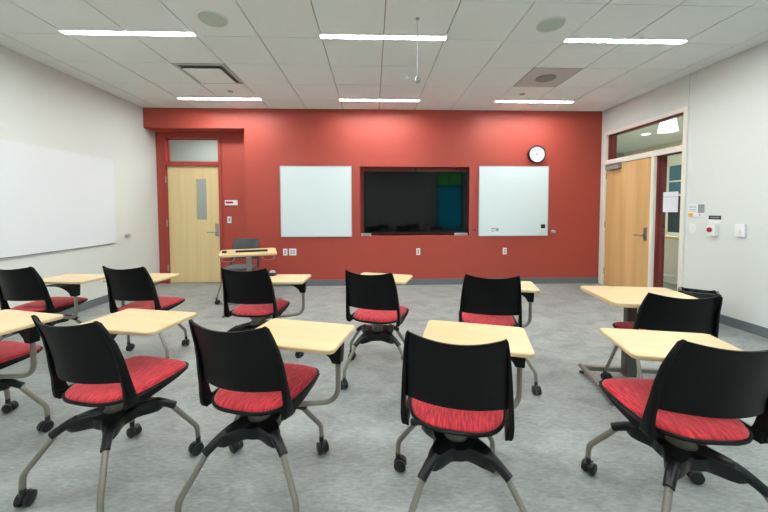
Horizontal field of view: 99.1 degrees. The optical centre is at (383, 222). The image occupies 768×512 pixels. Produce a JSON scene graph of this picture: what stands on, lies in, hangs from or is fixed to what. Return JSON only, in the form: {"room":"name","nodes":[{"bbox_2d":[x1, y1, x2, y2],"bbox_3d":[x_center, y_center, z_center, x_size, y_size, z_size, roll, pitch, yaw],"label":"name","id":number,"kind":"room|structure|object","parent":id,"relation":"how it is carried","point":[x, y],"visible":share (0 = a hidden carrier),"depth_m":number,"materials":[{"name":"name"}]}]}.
{"room":"classroom","nodes":[
{"label":"classroom","id":0,"kind":"room"},
{"bbox_2d":[0,45,159,309],"bbox_3d":[-3.932,-0.283,1.970,0.120,3.060,7.630,0,2,-2],"label":"wall","id":1,"kind":"structure","parent":0,"point":[43,105],"depth_m":4.37,"materials":[{"name":"white paint"}]},
{"bbox_2d":[0,139,115,258],"bbox_3d":[-3.917,-0.253,3.579,0.019,1.224,2.460,0,2,-2],"label":"whiteboard","id":2,"kind":"object","parent":1,"relation":"attached to","point":[52,200],"visible":1,"depth_m":3.87,"materials":[{"name":"glossy white board surface"},{"name":"aluminum"}]},
{"bbox_2d":[0,282,159,337],"bbox_3d":[-3.863,1.193,2.028,0.010,0.105,7.620,0,2,-2],"label":"baseboard","id":3,"kind":"structure","parent":1,"relation":"attached to","point":[89,304],"depth_m":4.35,"materials":[{"name":"grey rubber"}]},
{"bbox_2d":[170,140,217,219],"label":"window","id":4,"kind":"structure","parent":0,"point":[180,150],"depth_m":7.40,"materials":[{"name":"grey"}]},
{"bbox_2d":[143,108,601,283],"bbox_3d":[-0.113,-0.487,5.824,7.820,3.130,0.420,0,2,-2],"label":"wall","id":5,"kind":"structure","parent":0,"point":[255,143],"depth_m":5.65,"materials":[{"name":"red paint"}]},
{"bbox_2d":[167,139,216,161],"bbox_3d":[-3.386,-1.280,5.828,0.903,0.410,0.020,0,2,-2],"label":"window","id":6,"kind":"structure","parent":5,"relation":"in","point":[167,139],"depth_m":5.81,"materials":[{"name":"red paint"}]},
{"bbox_2d":[165,166,220,282],"bbox_3d":[-3.391,0.037,5.828,0.915,2.073,0.116,0,2,-2],"label":"door","id":7,"kind":"structure","parent":5,"relation":"in","point":[194,243],"depth_m":5.84,"materials":[{"name":"brown wood"}]},
{"bbox_2d":[162,135,223,283],"bbox_3d":[-3.383,-0.228,5.867,1.013,2.625,0.150,0,2,-2],"label":"trim","id":8,"kind":"structure","parent":5,"relation":"attached to","point":[165,163],"depth_m":5.77,"materials":[{"name":"red paint"}]},
{"bbox_2d":[227,217,231,222],"bbox_3d":[-2.756,-0.051,5.835,0.075,0.116,0.011,0,2,-2],"label":"light switch","id":9,"kind":"object","parent":5,"relation":"attached to","point":[229,219],"visible":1,"depth_m":5.83,"materials":[{"name":"white plastic"}]},
{"bbox_2d":[225,200,237,204],"bbox_3d":[-2.716,-0.355,5.818,0.220,0.090,0.022,0,2,-2],"label":"sign","id":10,"kind":"object","parent":5,"relation":"attached to","point":[227,202],"visible":1,"depth_m":5.81,"materials":[{"name":"white plastic"}]},
{"bbox_2d":[289,249,295,254],"bbox_3d":[-1.563,0.502,5.600,0.125,0.116,0.009,0,2,-2],"label":"wall outlet","id":11,"kind":"object","parent":5,"relation":"attached to","point":[291,251],"visible":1,"depth_m":5.60,"materials":[{"name":"white plastic"}]},
{"bbox_2d":[280,166,351,236],"bbox_3d":[-1.155,-0.359,5.574,1.210,1.210,0.017,0,2,-2],"label":"whiteboard","id":12,"kind":"object","parent":5,"relation":"attached to","point":[316,201],"visible":1,"depth_m":5.57,"materials":[{"name":"white plastic"}]},
{"bbox_2d":[361,233,370,235],"bbox_3d":[-0.310,0.205,5.674,0.170,0.036,0.064,0,2,-2],"label":"cable box","id":13,"kind":"object","parent":5,"relation":"attached to","point":[362,234],"visible":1,"depth_m":5.64,"materials":[{"name":"white plastic"}]},
{"bbox_2d":[363,171,467,232],"bbox_3d":[0.551,-0.357,5.731,1.810,1.065,0.142,0,2,-2],"label":"television","id":14,"kind":"object","parent":5,"relation":"attached to","point":[394,201],"visible":1,"depth_m":5.66,"materials":[{"name":"black plastic"}]},
{"bbox_2d":[273,277,597,285],"bbox_3d":[0.726,1.030,5.701,6.138,0.105,0.010,0,2,-2],"label":"baseboard","id":15,"kind":"structure","parent":5,"relation":"attached to","point":[458,281],"depth_m":5.71,"materials":[{"name":"grey rubber"}]},
{"bbox_2d":[478,166,548,235],"bbox_3d":[2.253,-0.374,5.691,1.230,1.215,0.017,0,2,-2],"label":"whiteboard","id":16,"kind":"object","parent":5,"relation":"attached to","point":[513,199],"visible":1,"depth_m":5.69,"materials":[{"name":"white plastic"}]},
{"bbox_2d":[490,227,499,232],"bbox_3d":[1.932,0.122,5.695,0.165,0.105,0.002,0,2,-2],"label":"sticker","id":17,"kind":"object","parent":16,"relation":"attached to","point":[492,229],"visible":1,"depth_m":5.69,"materials":[{"name":"white paper"}]},
{"bbox_2d":[540,224,545,230],"bbox_3d":[2.770,0.090,5.703,0.090,0.125,0.035,0,2,-2],"label":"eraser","id":18,"kind":"object","parent":16,"relation":"attached to","point":[542,228],"visible":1,"depth_m":5.69,"materials":[{"name":"white plastic"}]},
{"bbox_2d":[528,145,545,162],"bbox_3d":[2.644,-1.184,5.660,0.304,0.304,0.042,0,2,-2],"label":"wall clock","id":19,"kind":"object","parent":5,"relation":"attached to","point":[536,154],"visible":1,"depth_m":5.65,"materials":[{"name":"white plastic"}]},
{"bbox_2d":[0,274,767,511],"bbox_3d":[1.829,1.154,5.119,16.000,0.100,14.000,0,2,-2],"label":"floor","id":20,"kind":"structure","parent":0,"point":[148,471],"depth_m":1.84,"materials":[{"name":"plastic"}]},
{"bbox_2d":[0,309,63,432],"bbox_3d":[-2.247,0.820,1.778,0.718,0.862,0.565,1,3,22],"label":"chair","id":21,"kind":"object","parent":20,"relation":"on","point":[21,322],"visible":1,"depth_m":1.88,"materials":[{"name":"black plastic"}]},
{"bbox_2d":[0,341,39,362],"bbox_3d":[-2.317,0.772,1.862,0.399,0.038,0.418,1,2,16],"label":"seat cushion","id":22,"kind":"object","parent":21,"relation":"on","point":[10,351],"depth_m":1.92,"materials":[{"name":"red fabric"}]},
{"bbox_2d":[0,266,105,340],"bbox_3d":[-2.906,0.774,2.925,0.794,0.862,0.575,-1,2,-15],"label":"chair","id":23,"kind":"object","parent":20,"relation":"on","point":[22,284],"visible":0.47,"depth_m":2.76,"materials":[{"name":"black plastic"}]},
{"bbox_2d":[10,297,85,311],"bbox_3d":[-3.015,0.729,2.930,0.399,0.038,0.418,0,2,4],"label":"seat cushion","id":24,"kind":"object","parent":23,"relation":"on","point":[60,304],"depth_m":2.86,"materials":[{"name":"red fabric"}]},
{"bbox_2d":[13,309,203,511],"bbox_3d":[-1.347,0.822,1.670,0.652,0.862,0.681,1,2,16],"label":"chair","id":25,"kind":"object","parent":20,"relation":"on","point":[87,355],"visible":1,"depth_m":1.49,"materials":[{"name":"black plastic"}]},
{"bbox_2d":[65,356,185,402],"bbox_3d":[-1.297,0.778,1.648,0.399,0.038,0.418,0,2,13],"label":"seat cushion","id":26,"kind":"object","parent":25,"relation":"on","point":[149,375],"depth_m":1.58,"materials":[{"name":"red fabric"}]},
{"bbox_2d":[102,266,189,357],"bbox_3d":[-2.115,0.774,2.875,0.666,0.862,0.627,0,2,-2],"label":"chair","id":27,"kind":"object","parent":20,"relation":"on","point":[137,285],"visible":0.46,"depth_m":2.71,"materials":[{"name":"black plastic"}]},
{"bbox_2d":[118,297,182,310],"bbox_3d":[-2.093,0.727,2.926,0.399,0.038,0.418,0,2,6],"label":"seat cushion","id":28,"kind":"object","parent":27,"relation":"on","point":[166,303],"depth_m":2.88,"materials":[{"name":"red fabric"}]},
{"bbox_2d":[215,238,258,304],"bbox_3d":[-2.117,0.682,4.842,0.471,0.882,0.704,0,2,2],"label":"chair","id":29,"kind":"object","parent":20,"relation":"on","point":[239,243],"visible":0.48,"depth_m":5.00,"materials":[{"name":"grey plastic"}]},
{"bbox_2d":[223,264,254,269],"bbox_3d":[-2.119,0.649,4.811,0.399,0.038,0.418,0,2,2],"label":"seat cushion","id":30,"kind":"object","parent":29,"relation":"on","point":[237,266],"depth_m":4.68,"materials":[{"name":"grey fabric"}]},
{"bbox_2d":[218,248,285,317],"bbox_3d":[-1.744,0.761,4.344,0.784,0.780,0.544,-1,3,-22],"label":"table","id":31,"kind":"object","parent":20,"relation":"on","point":[271,251],"visible":0.44,"depth_m":4.32,"materials":[{"name":"brown wood"}]},
{"bbox_2d":[235,249,267,252],"bbox_3d":[-1.762,0.375,4.366,0.400,0.024,0.045,-1,3,-22],"label":"bar","id":32,"kind":"object","parent":31,"relation":"on","point":[257,250],"visible":1,"depth_m":4.35,"materials":[{"name":"black plastic"}]},
{"bbox_2d":[175,319,354,511],"bbox_3d":[-0.513,0.826,1.548,0.698,0.862,0.581,0,2,4],"label":"chair","id":33,"kind":"object","parent":20,"relation":"on","point":[250,374],"visible":1,"depth_m":1.41,"materials":[{"name":"black plastic"}]},
{"bbox_2d":[214,362,316,411],"bbox_3d":[-0.573,0.780,1.583,0.399,0.038,0.418,0,2,14],"label":"seat cushion","id":34,"kind":"object","parent":33,"relation":"on","point":[301,379],"depth_m":1.46,"materials":[{"name":"red fabric"}]},
{"bbox_2d":[221,268,310,357],"bbox_3d":[-1.004,0.773,2.830,0.634,0.862,0.710,1,3,23],"label":"chair","id":35,"kind":"object","parent":20,"relation":"on","point":[254,290],"visible":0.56,"depth_m":2.63,"materials":[{"name":"black plastic"}]},
{"bbox_2d":[232,300,287,314],"bbox_3d":[-1.075,0.729,2.827,0.399,0.038,0.418,0,2,5],"label":"seat cushion","id":36,"kind":"object","parent":35,"relation":"on","point":[243,309],"depth_m":2.73,"materials":[{"name":"red fabric"}]},
{"bbox_2d":[269,270,276,275],"bbox_3d":[-1.028,0.462,3.018,0.070,0.050,0.070,0,2,-2],"label":"gadget","id":37,"kind":"object","parent":35,"relation":"on","point":[272,272],"visible":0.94,"depth_m":3.00,"materials":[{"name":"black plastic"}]},
{"bbox_2d":[341,270,412,388],"bbox_3d":[-0.039,0.774,2.754,0.566,0.862,0.831,0,2,4],"label":"chair","id":38,"kind":"object","parent":20,"relation":"on","point":[375,295],"visible":0.84,"depth_m":2.47,"materials":[{"name":"black plastic"}]},
{"bbox_2d":[354,306,406,321],"bbox_3d":[-0.037,0.733,2.670,0.399,0.038,0.418,1,3,18],"label":"seat cushion","id":39,"kind":"object","parent":38,"relation":"on","point":[360,315],"depth_m":2.55,"materials":[{"name":"red fabric"}]},
{"bbox_2d":[394,320,534,511],"bbox_3d":[0.323,0.828,1.439,0.638,0.862,0.707,0,2,15],"label":"chair","id":40,"kind":"object","parent":20,"relation":"on","point":[457,379],"visible":1,"depth_m":1.26,"materials":[{"name":"black plastic"}]},
{"bbox_2d":[411,398,503,432],"bbox_3d":[0.322,0.783,1.454,0.399,0.038,0.418,0,2,14],"label":"seat cushion","id":41,"kind":"object","parent":40,"relation":"on","point":[432,417],"depth_m":1.30,"materials":[{"name":"red fabric"}]},
{"bbox_2d":[459,274,541,394],"bbox_3d":[0.863,0.782,2.527,0.762,0.862,0.693,0,2,-2],"label":"chair","id":42,"kind":"object","parent":20,"relation":"on","point":[488,301],"visible":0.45,"depth_m":2.32,"materials":[{"name":"black plastic"}]},
{"bbox_2d":[462,312,514,325],"bbox_3d":[0.802,0.737,2.541,0.399,0.038,0.418,0,2,11],"label":"seat cushion","id":43,"kind":"object","parent":42,"relation":"on","point":[466,317],"depth_m":2.45,"materials":[{"name":"red fabric"}]},
{"bbox_2d":[578,286,698,405],"bbox_3d":[1.851,0.864,2.329,0.704,0.726,0.556,0,2,7],"label":"table","id":44,"kind":"object","parent":20,"relation":"on","point":[630,299],"visible":0.43,"depth_m":2.43,"materials":[{"name":"brown wood"}]},
{"bbox_2d":[600,292,722,379],"bbox_3d":[1.838,0.821,2.161,0.489,0.810,0.672,0,2,14],"label":"chair","id":45,"kind":"object","parent":20,"relation":"on","point":[656,312],"visible":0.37,"depth_m":1.96,"materials":[{"name":"black plastic"}]},
{"bbox_2d":[615,322,644,329],"bbox_3d":[1.837,0.749,2.191,0.399,0.038,0.418,0,2,14],"label":"seat cushion","id":46,"kind":"object","parent":45,"relation":"on","point":[620,325],"depth_m":2.33,"materials":[{"name":"red fabric"}]},
{"bbox_2d":[581,328,767,511],"bbox_3d":[1.261,0.828,1.381,0.593,0.862,0.597,0,2,5],"label":"chair","id":47,"kind":"object","parent":20,"relation":"on","point":[701,390],"visible":1,"depth_m":1.23,"materials":[{"name":"black plastic"}]},
{"bbox_2d":[602,378,749,440],"bbox_3d":[1.235,0.783,1.402,0.399,0.038,0.418,0,2,3],"label":"seat cushion","id":48,"kind":"object","parent":47,"relation":"on","point":[629,396],"depth_m":1.28,"materials":[{"name":"red fabric"}]},
{"bbox_2d":[678,287,721,303],"bbox_3d":[3.480,0.953,3.626,0.332,0.410,0.262,2,3,38],"label":"waste bin","id":49,"kind":"object","parent":20,"relation":"on","point":[697,293],"visible":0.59,"depth_m":3.58,"materials":[{"name":"black plastic"}]},
{"bbox_2d":[0,0,767,110],"bbox_3d":[0.021,-1.829,2.093,8.000,0.100,7.930,0,2,-2],"label":"ceiling","id":50,"kind":"structure","parent":0,"point":[276,48],"depth_m":3.39,"materials":[{"name":"white tile"}]},
{"bbox_2d":[58,29,196,36],"bbox_3d":[-2.441,-1.818,3.131,1.242,0.016,0.074,0,2,-2],"label":"recessed light","id":51,"kind":"object","parent":50,"relation":"in","point":[66,32],"visible":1,"depth_m":3.14,"materials":[{"name":"white plastic"}]},
{"bbox_2d":[62,31,193,34],"bbox_3d":[-2.441,-1.820,3.131,1.230,0.004,0.062,0,2,-2],"label":"diffuser","id":52,"kind":"object","parent":51,"relation":"attached to","point":[65,32],"depth_m":3.14,"materials":[{"name":"white plastic"}]},
{"bbox_2d":[171,63,243,83],"bbox_3d":[-2.169,-1.848,4.090,0.602,0.040,0.602,0,2,-2],"label":"ceiling vent","id":53,"kind":"object","parent":50,"relation":"in","point":[203,73],"visible":1,"depth_m":4.00,"materials":[{"name":"grey metal"}]},
{"bbox_2d":[196,10,227,26],"bbox_3d":[-1.518,-1.803,2.897,0.252,0.010,0.252,0,2,-2],"label":"ceiling speaker","id":54,"kind":"object","parent":50,"relation":"attached to","point":[212,18],"visible":1,"depth_m":2.88,"materials":[{"name":"grey"}]},
{"bbox_2d":[177,97,260,99],"bbox_3d":[-2.506,-1.895,4.992,1.242,0.016,0.074,0,2,-2],"label":"recessed light","id":55,"kind":"object","parent":50,"relation":"in","point":[184,98],"visible":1,"depth_m":4.99,"materials":[{"name":"white plastic"}]},
{"bbox_2d":[179,98,260,99],"bbox_3d":[-2.506,-1.897,4.992,1.230,0.004,0.062,0,2,-2],"label":"diffuser","id":56,"kind":"object","parent":55,"relation":"attached to","point":[179,98],"depth_m":4.99,"materials":[{"name":"white plastic"}]},
{"bbox_2d":[339,99,419,101],"bbox_3d":[-0.069,-1.904,5.076,1.242,0.016,0.074,0,2,-2],"label":"recessed light","id":57,"kind":"object","parent":50,"relation":"in","point":[404,100],"visible":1,"depth_m":5.09,"materials":[{"name":"white plastic"}]},
{"bbox_2d":[340,99,418,100],"bbox_3d":[-0.069,-1.906,5.076,1.230,0.004,0.062,0,2,-2],"label":"diffuser","id":58,"kind":"object","parent":57,"relation":"attached to","point":[340,99],"depth_m":5.09,"materials":[{"name":"white plastic"}]},
{"bbox_2d":[319,33,446,40],"bbox_3d":[-0.004,-1.827,3.215,1.242,0.016,0.074,0,2,-2],"label":"recessed light","id":59,"kind":"object","parent":50,"relation":"in","point":[322,36],"visible":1,"depth_m":3.23,"materials":[{"name":"white plastic"}]},
{"bbox_2d":[321,35,445,38],"bbox_3d":[-0.004,-1.829,3.215,1.230,0.004,0.062,0,2,-2],"label":"diffuser","id":60,"kind":"object","parent":59,"relation":"attached to","point":[322,36],"depth_m":3.23,"materials":[{"name":"white plastic"}]},
{"bbox_2d":[400,76,407,80],"bbox_3d":[0.262,-1.856,4.229,0.110,0.024,0.110,0,2,-2],"label":"smoke detector","id":61,"kind":"object","parent":50,"relation":"attached to","point":[404,78],"visible":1,"depth_m":4.20,"materials":[{"name":"white plastic"}]},
{"bbox_2d":[414,17,419,83],"bbox_3d":[0.298,-1.530,2.916,0.054,0.566,0.054,0,2,-2],"label":"microphone","id":62,"kind":"object","parent":50,"relation":"hanging from","point":[417,79],"visible":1,"depth_m":2.91,"materials":[{"name":"white plastic"}]},
{"bbox_2d":[495,100,573,102],"bbox_3d":[2.368,-1.913,5.160,1.242,0.016,0.074,0,2,-2],"label":"recessed light","id":63,"kind":"object","parent":50,"relation":"in","point":[535,101],"visible":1,"depth_m":5.17,"materials":[{"name":"white plastic"}]},
{"bbox_2d":[496,101,560,101],"bbox_3d":[2.368,-1.915,5.160,1.230,0.004,0.062,0,2,-2],"label":"diffuser","id":64,"kind":"object","parent":63,"relation":"attached to","point":[496,101],"depth_m":5.16,"materials":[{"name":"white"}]},
{"bbox_2d":[513,67,583,86],"bbox_3d":[2.095,-1.872,4.237,0.602,0.024,0.604,0,2,-2],"label":"ceiling panel","id":65,"kind":"object","parent":50,"relation":"attached to","point":[537,77],"visible":1,"depth_m":4.19,"materials":[{"name":"grey"}]},
{"bbox_2d":[535,74,556,81],"bbox_3d":[2.095,-1.866,4.237,0.250,0.011,0.250,0,2,-2],"label":"grille","id":66,"kind":"object","parent":65,"relation":"attached to","point":[540,77],"depth_m":4.22,"materials":[{"name":"grey"}]},
{"bbox_2d":[535,16,565,32],"bbox_3d":[1.528,-1.815,3.002,0.252,0.010,0.252,0,2,-2],"label":"ceiling speaker","id":67,"kind":"object","parent":50,"relation":"attached to","point":[550,24],"visible":1,"depth_m":2.99,"materials":[{"name":"grey"}]},
{"bbox_2d":[563,37,687,43],"bbox_3d":[2.433,-1.836,3.299,1.242,0.016,0.074,0,2,-2],"label":"recessed light","id":68,"kind":"object","parent":50,"relation":"in","point":[574,40],"visible":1,"depth_m":3.31,"materials":[{"name":"white plastic"}]},
{"bbox_2d":[565,39,683,42],"bbox_3d":[2.433,-1.838,3.299,1.230,0.004,0.062,0,2,-2],"label":"diffuser","id":69,"kind":"object","parent":68,"relation":"attached to","point":[566,40],"depth_m":3.31,"materials":[{"name":"white plastic"}]},
{"bbox_2d":[617,116,682,152],"bbox_3d":[5.985,-2.160,6.378,4.180,0.100,10.500,0,2,-2],"label":"ceiling","id":70,"kind":"structure","parent":0,"point":[633,140],"depth_m":8.56,"materials":[{"name":"white tile"}]},
{"bbox_2d":[657,118,678,133],"bbox_3d":[5.382,-1.936,6.196,0.316,0.420,0.316,0,2,-2],"label":"pendant lamp","id":71,"kind":"object","parent":70,"relation":"hanging from","point":[669,126],"visible":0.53,"depth_m":6.11,"materials":[{"name":"white"}]},
{"bbox_2d":[624,140,682,235],"bbox_3d":[5.977,-0.564,6.494,4.400,3.200,10.600,0,2,-2],"label":"wall","id":72,"kind":"structure","parent":0,"point":[672,159],"depth_m":9.18,"materials":[{"name":"beige paint"}]},
{"bbox_2d":[616,153,623,157],"bbox_3d":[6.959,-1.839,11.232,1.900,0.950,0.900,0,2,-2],"label":"trim","id":73,"kind":"structure","parent":72,"relation":"attached to","point":[619,155],"depth_m":10.79,"materials":[{"name":"grey"}]},
{"bbox_2d":[665,235,678,238],"bbox_3d":[5.007,0.243,5.992,0.160,0.035,2.840,0,2,-2],"label":"trim","id":74,"kind":"structure","parent":72,"relation":"on","point":[666,236],"depth_m":5.66,"materials":[{"name":"brown wood"}]},
{"bbox_2d":[665,163,681,234],"bbox_3d":[8.034,-0.639,8.790,0.050,1.950,0.950,0,2,-2],"label":"window","id":75,"kind":"structure","parent":72,"relation":"in","point":[672,224],"depth_m":9.04,"materials":[{"name":"beige"}]},
{"bbox_2d":[663,238,678,282],"bbox_3d":[5.008,0.635,6.009,0.120,0.750,2.800,0,2,-2],"label":"wall","id":76,"kind":"structure","parent":0,"point":[671,247],"depth_m":5.65,"materials":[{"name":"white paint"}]},
{"bbox_2d":[598,41,767,327],"bbox_3d":[3.983,-0.382,2.241,0.120,3.200,7.630,0,2,-2],"label":"wall","id":77,"kind":"structure","parent":0,"point":[727,100],"depth_m":3.69,"materials":[{"name":"white paint"}]},
{"bbox_2d":[603,157,650,286],"bbox_3d":[3.808,0.056,5.180,0.112,2.056,0.928,0,2,-2],"label":"door","id":78,"kind":"structure","parent":77,"relation":"in","point":[628,184],"depth_m":5.13,"materials":[{"name":"brown wood"}]},
{"bbox_2d":[600,106,688,291],"bbox_3d":[3.830,-0.201,4.929,0.042,2.615,1.495,0,2,-2],"label":"trim","id":79,"kind":"structure","parent":77,"relation":"attached to","point":[684,147],"depth_m":4.64,"materials":[{"name":"white paint"}]},
{"bbox_2d":[608,112,683,287],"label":"door frame","id":80,"kind":"structure","parent":77,"relation":"in","point":[678,152],"depth_m":4.64,"materials":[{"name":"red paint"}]},
{"bbox_2d":[663,191,677,211],"bbox_3d":[3.892,-0.281,4.447,0.002,0.275,0.225,0,2,-2],"label":"paper notice","id":81,"kind":"object","parent":80,"relation":"attached to","point":[670,199],"visible":1,"depth_m":4.44,"materials":[{"name":"white paper"}]},
{"bbox_2d":[610,113,682,159],"bbox_3d":[3.881,-1.243,4.888,0.015,0.420,1.381,0,2,-2],"label":"window","id":82,"kind":"structure","parent":77,"relation":"in","point":[682,113],"depth_m":4.97,"materials":[{"name":"red paint"}]},
{"bbox_2d":[690,223,695,232],"bbox_3d":[3.856,0.067,4.088,0.010,0.116,0.076,0,2,-2],"label":"light switch","id":83,"kind":"object","parent":77,"relation":"attached to","point":[692,225],"visible":1,"depth_m":4.08,"materials":[{"name":"white plastic"}]},
{"bbox_2d":[688,204,705,216],"bbox_3d":[3.857,-0.151,4.038,0.009,0.160,0.210,0,2,-2],"label":"room sign","id":84,"kind":"object","parent":77,"relation":"attached to","point":[694,210],"visible":1,"depth_m":4.04,"materials":[{"name":"white plastic"}]},
{"bbox_2d":[706,224,717,235],"bbox_3d":[3.840,0.087,3.832,0.060,0.130,0.100,0,2,-2],"label":"button","id":85,"kind":"object","parent":77,"relation":"attached to","point":[712,230],"visible":1,"depth_m":3.81,"materials":[{"name":"white plastic"}]},
{"bbox_2d":[709,216,721,223],"bbox_3d":[3.866,-0.035,3.823,0.006,0.095,0.140,0,2,-2],"label":"sign","id":86,"kind":"object","parent":77,"relation":"attached to","point":[712,219],"visible":1,"depth_m":3.81,"materials":[{"name":"white plastic"}]},
{"bbox_2d":[734,224,746,236],"bbox_3d":[3.860,0.084,3.547,0.040,0.140,0.104,0,2,-2],"label":"thermostat","id":87,"kind":"object","parent":77,"relation":"attached to","point":[740,230],"visible":1,"depth_m":3.53,"materials":[{"name":"white plastic"}]},
{"bbox_2d":[719,314,767,338],"bbox_3d":[3.955,1.203,1.364,0.010,0.105,5.750,0,2,-2],"label":"baseboard","id":88,"kind":"structure","parent":77,"relation":"attached to","point":[758,330],"depth_m":3.52,"materials":[{"name":"grey rubber"}]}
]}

